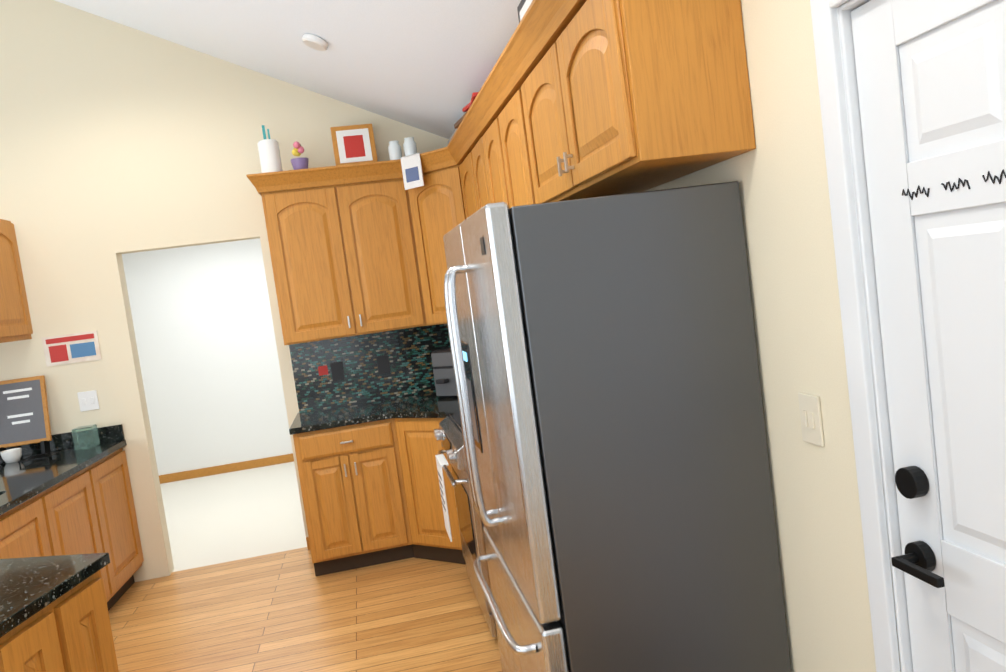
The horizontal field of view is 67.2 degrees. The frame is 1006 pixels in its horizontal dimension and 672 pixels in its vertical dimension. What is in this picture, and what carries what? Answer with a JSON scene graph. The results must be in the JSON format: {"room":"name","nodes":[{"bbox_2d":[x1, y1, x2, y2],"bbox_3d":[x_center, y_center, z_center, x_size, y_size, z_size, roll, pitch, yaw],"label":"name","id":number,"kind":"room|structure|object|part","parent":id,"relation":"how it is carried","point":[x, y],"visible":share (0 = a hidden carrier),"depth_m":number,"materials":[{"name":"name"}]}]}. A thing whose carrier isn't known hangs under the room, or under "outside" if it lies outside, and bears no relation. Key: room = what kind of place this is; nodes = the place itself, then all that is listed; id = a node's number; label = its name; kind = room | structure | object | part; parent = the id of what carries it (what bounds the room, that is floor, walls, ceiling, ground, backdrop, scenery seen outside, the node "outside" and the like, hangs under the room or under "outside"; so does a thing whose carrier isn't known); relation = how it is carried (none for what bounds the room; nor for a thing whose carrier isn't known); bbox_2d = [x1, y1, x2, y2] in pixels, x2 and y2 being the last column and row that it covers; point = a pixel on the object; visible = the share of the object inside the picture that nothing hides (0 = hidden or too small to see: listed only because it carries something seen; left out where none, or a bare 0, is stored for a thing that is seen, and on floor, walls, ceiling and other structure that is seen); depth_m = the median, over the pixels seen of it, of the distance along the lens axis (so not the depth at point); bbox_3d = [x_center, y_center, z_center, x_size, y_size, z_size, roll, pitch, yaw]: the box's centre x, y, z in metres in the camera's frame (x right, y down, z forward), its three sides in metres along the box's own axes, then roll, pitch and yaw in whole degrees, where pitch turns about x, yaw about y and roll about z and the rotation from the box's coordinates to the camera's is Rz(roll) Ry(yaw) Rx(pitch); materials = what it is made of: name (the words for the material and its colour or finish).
{"room":"kitchen","nodes":[
{"label":"kitchen","id":0,"kind":"room"},
{"bbox_2d":[122,238,292,474],"bbox_3d":[-3.404,-1.043,7.656,5.600,5.016,0.120,-8,4,-10],"label":"wall","id":1,"kind":"structure","parent":0,"point":[207,349],"depth_m":7.73,"materials":[{"name":"white paint"}]},
{"bbox_2d":[159,453,293,483],"bbox_3d":[-3.891,1.517,7.616,3.913,0.085,0.013,-8,4,-10],"label":"baseboard","id":2,"kind":"structure","parent":1,"relation":"attached to","point":[215,470],"depth_m":7.80,"materials":[{"name":"brown wood"}]},
{"bbox_2d":[0,0,448,581],"bbox_3d":[-2.825,-0.899,4.655,5.600,5.016,0.120,-8,4,-10],"label":"wall","id":3,"kind":"structure","parent":0,"point":[116,140],"depth_m":4.69,"materials":[{"name":"beige paint"}]},
{"bbox_2d":[0,219,32,342],"bbox_3d":[-3.047,-0.301,4.309,0.398,0.720,0.530,-8,4,-10],"label":"upper cabinet","id":4,"kind":"object","parent":3,"relation":"attached to","point":[15,322],"visible":0.98,"depth_m":4.40,"materials":[{"name":"brown wood"}]},
{"bbox_2d":[6,424,123,455],"bbox_3d":[-2.843,0.669,4.653,0.960,0.100,0.020,-8,4,-10],"label":"backsplash","id":5,"kind":"structure","parent":3,"relation":"attached to","point":[115,432],"depth_m":4.67,"materials":[{"name":"black stone"}]},
{"bbox_2d":[42,331,101,366],"bbox_3d":[-2.657,0.077,4.668,0.315,0.180,0.006,-8,4,-10],"label":"sign","id":6,"kind":"object","parent":3,"relation":"attached to","point":[71,348],"visible":1,"depth_m":4.67,"materials":[{"name":"paper"}]},
{"bbox_2d":[77,390,99,411],"bbox_3d":[-2.572,0.402,4.699,0.110,0.120,0.010,-8,4,-10],"label":"outlet","id":7,"kind":"object","parent":3,"relation":"attached to","point":[88,400],"visible":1,"depth_m":4.70,"materials":[{"name":"white plastic"}]},
{"bbox_2d":[258,166,357,343],"bbox_3d":[-1.205,-0.490,4.758,0.423,1.030,0.325,-8,4,-10],"label":"upper cabinet","id":8,"kind":"object","parent":3,"relation":"attached to","point":[303,213],"depth_m":4.60,"materials":[{"name":"brown wood"}]},
{"bbox_2d":[257,139,282,172],"bbox_3d":[-1.409,-1.076,4.583,0.124,0.205,0.124,-8,4,-10],"label":"jar","id":9,"kind":"object","parent":8,"relation":"on","point":[269,155],"visible":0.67,"depth_m":4.53,"materials":[{"name":"white ceramic"}]},
{"bbox_2d":[262,125,269,138],"bbox_3d":[-1.427,-1.224,4.566,0.040,0.095,0.042,-8,4,-10],"label":"utensils","id":10,"kind":"object","parent":9,"relation":"in","point":[264,132],"visible":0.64,"depth_m":4.56,"materials":[{"name":"teal paint"}]},
{"bbox_2d":[290,157,308,169],"bbox_3d":[-1.237,-1.039,4.628,0.108,0.080,0.110,-8,4,-10],"label":"pot","id":11,"kind":"object","parent":8,"relation":"on","point":[299,163],"visible":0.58,"depth_m":4.59,"materials":[{"name":"purple ceramic"}]},
{"bbox_2d":[293,141,299,148],"bbox_3d":[-1.243,-1.150,4.566,0.044,0.044,0.044,-25,-1,-18],"label":"flowers","id":12,"kind":"object","parent":11,"relation":"in","point":[296,144],"visible":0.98,"depth_m":4.55,"materials":[{"name":"pink"}]},
{"bbox_2d":[298,146,303,152],"bbox_3d":[-1.224,-1.128,4.587,0.044,0.044,0.044,-39,26,-26],"label":"flowers","id":13,"kind":"object","parent":11,"relation":"in","point":[301,149],"visible":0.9,"depth_m":4.57,"materials":[{"name":"pink plant"}]},
{"bbox_2d":[334,160,425,331],"bbox_3d":[-0.794,-0.550,4.834,0.423,1.030,0.325,-8,4,-10],"label":"upper cabinet","id":14,"kind":"object","parent":3,"relation":"attached to","point":[372,195],"depth_m":4.68,"materials":[{"name":"brown wood"}]},
{"bbox_2d":[330,124,377,165],"bbox_3d":[-0.931,-1.187,4.745,0.260,0.269,0.069,-8,4,-10],"label":"picture frame","id":15,"kind":"object","parent":14,"relation":"on","point":[352,127],"visible":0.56,"depth_m":4.74,"materials":[{"name":"brown wood"}]},
{"bbox_2d":[336,128,372,162],"bbox_3d":[-0.929,-1.189,4.732,0.200,0.207,0.038,-8,4,-10],"label":"mat","id":16,"kind":"object","parent":15,"relation":"attached to","point":[364,132],"visible":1,"depth_m":4.73,"materials":[{"name":"white paper"}]},
{"bbox_2d":[343,135,365,157],"bbox_3d":[-0.928,-1.184,4.730,0.120,0.138,0.026,-8,4,-10],"label":"framed picture","id":17,"kind":"object","parent":16,"relation":"attached to","point":[354,145],"visible":1,"depth_m":4.73,"materials":[{"name":"red paper"}]},
{"bbox_2d":[388,140,401,159],"bbox_3d":[-0.668,-1.141,4.692,0.080,0.125,0.080,-8,4,-10],"label":"jar","id":18,"kind":"object","parent":14,"relation":"on","point":[394,150],"visible":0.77,"depth_m":4.66,"materials":[{"name":"white ceramic"}]},
{"bbox_2d":[160,461,306,571],"bbox_3d":[-3.114,1.452,8.046,5.600,0.050,6.540,-8,4,-10],"label":"floor","id":19,"kind":"structure","parent":0,"point":[229,516],"depth_m":6.08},
{"bbox_2d":[54,0,520,138],"bbox_3d":[-2.979,-2.152,4.504,5.600,2.676,13.200,-8,4,-10],"label":"ceiling","id":20,"kind":"structure","parent":0,"point":[426,65],"depth_m":3.90,"materials":[{"name":"white paint"}]},
{"bbox_2d":[302,34,327,50],"bbox_3d":[-0.948,-1.481,3.822,0.126,0.079,0.130,-8,4,-10],"label":"smoke detector","id":21,"kind":"object","parent":20,"relation":"attached to","point":[315,42],"visible":1,"depth_m":3.79,"materials":[{"name":"white plastic"}]},
{"bbox_2d":[108,547,501,671],"bbox_3d":[-1.865,1.762,1.573,5.600,0.050,6.660,-8,4,-10],"label":"floor","id":22,"kind":"structure","parent":0,"point":[286,611],"depth_m":3.89,"materials":[{"name":"laminate"}]},
{"bbox_2d":[12,536,143,671],"bbox_3d":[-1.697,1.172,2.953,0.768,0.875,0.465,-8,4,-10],"label":"base cabinet","id":23,"kind":"object","parent":22,"relation":"on","point":[81,640],"depth_m":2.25,"materials":[{"name":"wood"}]},
{"bbox_2d":[0,440,139,671],"bbox_3d":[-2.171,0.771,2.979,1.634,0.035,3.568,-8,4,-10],"label":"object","id":24,"kind":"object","parent":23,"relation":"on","point":[65,518],"depth_m":3.63,"materials":[{"name":"brown wood"}]},
{"bbox_2d":[0,448,21,462],"bbox_3d":[-2.882,0.704,4.445,0.110,0.070,0.110,-8,4,-10],"label":"bowl","id":25,"kind":"object","parent":24,"relation":"on","point":[11,455],"visible":1,"depth_m":4.41,"materials":[{"name":"white ceramic"}]},
{"bbox_2d":[0,375,51,459],"bbox_3d":[-2.900,0.494,4.547,0.300,0.469,0.134,-8,4,-10],"label":"letter board","id":26,"kind":"object","parent":24,"relation":"on","point":[24,416],"visible":0.9,"depth_m":4.56,"materials":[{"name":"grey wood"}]},
{"bbox_2d":[18,451,60,465],"bbox_3d":[-2.666,0.704,4.365,0.158,0.024,0.180,-8,4,-10],"label":"wire rack","id":27,"kind":"object","parent":24,"relation":"on","point":[39,458],"visible":1,"depth_m":4.35,"materials":[{"name":"black metal"}]},
{"bbox_2d":[72,424,99,449],"bbox_3d":[-2.540,0.616,4.614,0.110,0.129,0.110,-8,4,-10],"label":"glass jar","id":28,"kind":"object","parent":24,"relation":"on","point":[86,437],"visible":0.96,"depth_m":4.56,"materials":[{"name":"green glass"}]},
{"bbox_2d":[303,488,413,575],"bbox_3d":[-0.923,0.940,4.731,0.587,0.872,0.620,-8,4,-10],"label":"base cabinet","id":29,"kind":"object","parent":22,"relation":"on","point":[345,533],"depth_m":4.45,"materials":[{"name":"brown wood"}]},
{"bbox_2d":[284,324,459,503],"bbox_3d":[-0.417,0.219,3.932,1.488,0.462,2.311,-8,4,-10],"label":"kitchen counter","id":30,"kind":"object","parent":22,"relation":"on","point":[370,408],"depth_m":4.58,"materials":[{"name":"brown wood"}]},
{"bbox_2d":[317,365,328,375],"bbox_3d":[-1.175,0.225,4.947,0.060,0.060,0.007,-8,4,-10],"label":"outlet","id":31,"kind":"object","parent":30,"relation":"attached to","point":[322,370],"depth_m":4.95,"materials":[{"name":"red paint"}]},
{"bbox_2d":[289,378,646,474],"bbox_3d":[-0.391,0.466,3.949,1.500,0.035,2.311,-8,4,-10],"label":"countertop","id":32,"kind":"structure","parent":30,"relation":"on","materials":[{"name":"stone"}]},
{"bbox_2d":[431,347,457,397],"bbox_3d":[-0.225,0.216,4.726,0.380,0.300,0.340,-5,5,34],"label":"air fryer","id":33,"kind":"object","parent":32,"relation":"on","point":[444,375],"visible":0.25,"depth_m":4.68,"materials":[{"name":"black plastic"}]},
{"bbox_2d":[402,476,465,563],"bbox_3d":[-0.173,0.842,4.727,0.902,0.872,0.901,-8,4,-10],"label":"base cabinet","id":34,"kind":"object","parent":22,"relation":"on","point":[429,538],"depth_m":4.40,"materials":[{"name":"brown wood"}]},
{"bbox_2d":[434,413,496,636],"bbox_3d":[0.089,0.839,3.730,0.732,0.893,0.762,-8,4,-10],"label":"range","id":35,"kind":"object","parent":22,"relation":"on","point":[448,434],"visible":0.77,"depth_m":3.55,"materials":[{"name":"grey metal"}]},
{"bbox_2d":[435,453,452,542],"bbox_3d":[-0.280,0.805,3.792,0.042,0.388,0.230,-8,4,-10],"label":"towel","id":36,"kind":"object","parent":35,"relation":"hanging from","point":[441,460],"depth_m":3.73,"materials":[{"name":"fabric"}]},
{"bbox_2d":[437,470,445,511],"bbox_3d":[-0.306,0.776,3.785,0.002,0.174,0.170,-8,4,-10],"label":"print","id":37,"kind":"object","parent":36,"relation":"attached to","point":[439,474],"depth_m":3.78,"materials":[{"name":"grey"}]},
{"bbox_3d":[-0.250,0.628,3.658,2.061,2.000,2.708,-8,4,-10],"label":"handle","id":38,"kind":"part","parent":35,"relation":"part of","materials":[{"name":"silver metal"}]},
{"bbox_3d":[0.086,0.689,3.722,0.691,0.592,0.762,-8,4,-10],"label":"glass","id":39,"kind":"part","parent":35,"relation":"part of","materials":[{"name":"black glass"}]},
{"bbox_2d":[443,181,790,671],"bbox_3d":[0.275,0.493,2.417,0.746,1.780,0.930,-8,4,-10],"label":"refrigerator","id":40,"kind":"object","parent":22,"relation":"on","point":[605,363],"visible":1,"depth_m":1.96,"materials":[{"name":"grey metal"}]},
{"bbox_3d":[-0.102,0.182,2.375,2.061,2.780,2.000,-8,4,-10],"label":"handle","id":41,"kind":"part","parent":40,"relation":"part of","materials":[{"name":"silver metal"}]},
{"bbox_3d":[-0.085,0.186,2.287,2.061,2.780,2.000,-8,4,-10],"label":"handle","id":42,"kind":"part","parent":40,"relation":"part of","materials":[{"name":"silver metal"}]},
{"bbox_3d":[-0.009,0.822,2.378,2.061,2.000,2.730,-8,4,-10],"label":"handle","id":43,"kind":"part","parent":40,"relation":"part of","materials":[{"name":"silver metal"}]},
{"bbox_2d":[402,144,461,323],"bbox_3d":[-0.374,-0.593,4.605,0.296,1.020,0.295,-8,4,-10],"label":"upper cabinet","id":44,"kind":"object","parent":0,"relation":"attached to","point":[435,206],"depth_m":4.62,"materials":[{"name":"brown wood"}]},
{"bbox_2d":[403,137,416,155],"bbox_3d":[-0.569,-1.151,4.649,0.080,0.125,0.080,-8,4,-10],"label":"jar","id":45,"kind":"object","parent":44,"relation":"on","point":[409,146],"visible":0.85,"depth_m":4.62,"materials":[{"name":"white ceramic"}]},
{"bbox_2d":[400,152,423,189],"bbox_3d":[-0.528,-0.995,4.588,0.150,0.197,0.072,-5,5,34],"label":"card","id":46,"kind":"object","parent":44,"relation":"hanging from","point":[410,161],"visible":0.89,"depth_m":4.55,"materials":[{"name":"paper"}]},
{"bbox_2d":[405,166,419,182],"bbox_3d":[-0.546,-0.972,4.560,0.100,0.080,0.002,-5,5,34],"label":"print","id":47,"kind":"object","parent":46,"relation":"attached to","point":[412,174],"visible":1,"depth_m":4.56,"materials":[{"name":"blue paper"}]},
{"bbox_2d":[643,0,900,671],"bbox_3d":[0.751,0.125,2.029,0.120,2.440,6.720,-8,4,-10],"label":"wall","id":48,"kind":"structure","parent":0,"point":[779,173],"depth_m":1.81,"materials":[{"name":"beige paint"}]},
{"bbox_2d":[454,128,474,221],"bbox_3d":[-0.005,-0.613,4.279,0.326,1.030,0.455,-8,4,-10],"label":"upper cabinet","id":49,"kind":"object","parent":48,"relation":"attached to","point":[461,157],"depth_m":4.25,"materials":[{"name":"brown wood"}]},
{"bbox_3d":[-0.501,-0.944,3.308,1.547,0.105,3.392,-8,4,-10],"label":"crown","id":50,"kind":"part","parent":49,"relation":"part of","materials":[{"name":"brown wood"}]},
{"bbox_2d":[466,108,489,211],"bbox_3d":[0.049,-0.805,3.837,0.326,0.600,0.380,-8,4,-10],"label":"upper cabinet","id":51,"kind":"object","parent":48,"relation":"attached to","point":[473,141],"depth_m":3.83,"materials":[{"name":"brown wood"}]},
{"bbox_2d":[454,112,466,128],"bbox_3d":[-0.054,-1.098,3.691,0.240,0.022,0.600,-9,4,-16],"label":"cutting board","id":52,"kind":"object","parent":51,"relation":"on","point":[457,123],"visible":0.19,"depth_m":3.85,"materials":[{"name":"brown wood"}]},
{"bbox_2d":[468,92,478,109],"bbox_3d":[-0.056,-1.120,3.690,0.220,0.020,0.520,-8,4,-5],"label":"cutting board","id":53,"kind":"object","parent":52,"relation":"on","point":[474,95],"visible":0.19,"depth_m":3.44,"materials":[{"name":"red paint"}]},
{"bbox_2d":[462,103,469,111],"bbox_3d":[-0.041,-1.139,3.641,0.200,0.018,0.400,-9,4,-20],"label":"cutting board","id":54,"kind":"object","parent":53,"relation":"on","point":[465,108],"visible":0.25,"depth_m":3.74,"materials":[{"name":"red paint"}]},
{"bbox_2d":[478,88,505,202],"bbox_3d":[0.121,-0.787,3.465,0.326,0.600,0.380,-8,4,-10],"label":"upper cabinet","id":55,"kind":"object","parent":48,"relation":"attached to","point":[490,161],"depth_m":3.44,"materials":[{"name":"brown wood"}]},
{"bbox_2d":[490,56,529,207],"bbox_3d":[0.228,-0.555,3.071,0.326,1.030,0.451,-8,4,-10],"label":"upper cabinet","id":56,"kind":"object","parent":48,"relation":"attached to","point":[503,90],"depth_m":3.02,"materials":[{"name":"brown wood"}]},
{"bbox_2d":[510,0,650,204],"bbox_3d":[0.289,-0.760,2.581,0.326,0.570,0.510,-8,4,-10],"label":"upper cabinet","id":57,"kind":"object","parent":48,"relation":"attached to","point":[533,54],"depth_m":2.54,"materials":[{"name":"brown wood"}]},
{"bbox_2d":[517,0,525,22],"bbox_3d":[0.126,-1.053,2.341,0.070,0.085,0.420,-8,4,-10],"label":"box","id":58,"kind":"object","parent":57,"relation":"on","point":[520,5],"visible":0.21,"depth_m":2.50,"materials":[{"name":"black plastic"}]},
{"bbox_2d":[519,0,532,20],"bbox_3d":[0.091,-1.049,2.335,0.002,0.030,0.360,-8,4,-10],"label":"picture","id":59,"kind":"object","parent":58,"relation":"attached to","point":[525,7],"visible":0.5,"depth_m":2.44,"materials":[{"name":"white paper"}]},
{"bbox_2d":[546,0,755,195],"bbox_3d":[0.386,-0.736,2.080,0.326,0.570,0.510,-8,4,-10],"label":"upper cabinet","id":60,"kind":"object","parent":48,"relation":"attached to","point":[584,98],"depth_m":1.86,"materials":[{"name":"brown wood"}]},
{"bbox_2d":[798,393,823,446],"bbox_3d":[0.734,0.199,1.810,0.012,0.120,0.080,-8,4,-10],"label":"switch plate","id":61,"kind":"object","parent":48,"relation":"attached to","point":[811,418],"visible":1,"depth_m":1.80,"materials":[{"name":"beige plastic"}]},
{"bbox_2d":[810,0,1005,671],"bbox_3d":[0.911,0.334,1.186,0.172,2.107,0.962,-8,4,-10],"label":"door","id":62,"kind":"structure","parent":48,"relation":"attached to","point":[931,78],"depth_m":1.44,"materials":[{"name":"white paint"}]},
{"bbox_3d":[0.812,0.373,1.471,0.071,0.217,0.146,-8,4,-10],"label":"handle","id":63,"kind":"part","parent":62,"relation":"part of","materials":[{"name":"black metal"}]}
]}

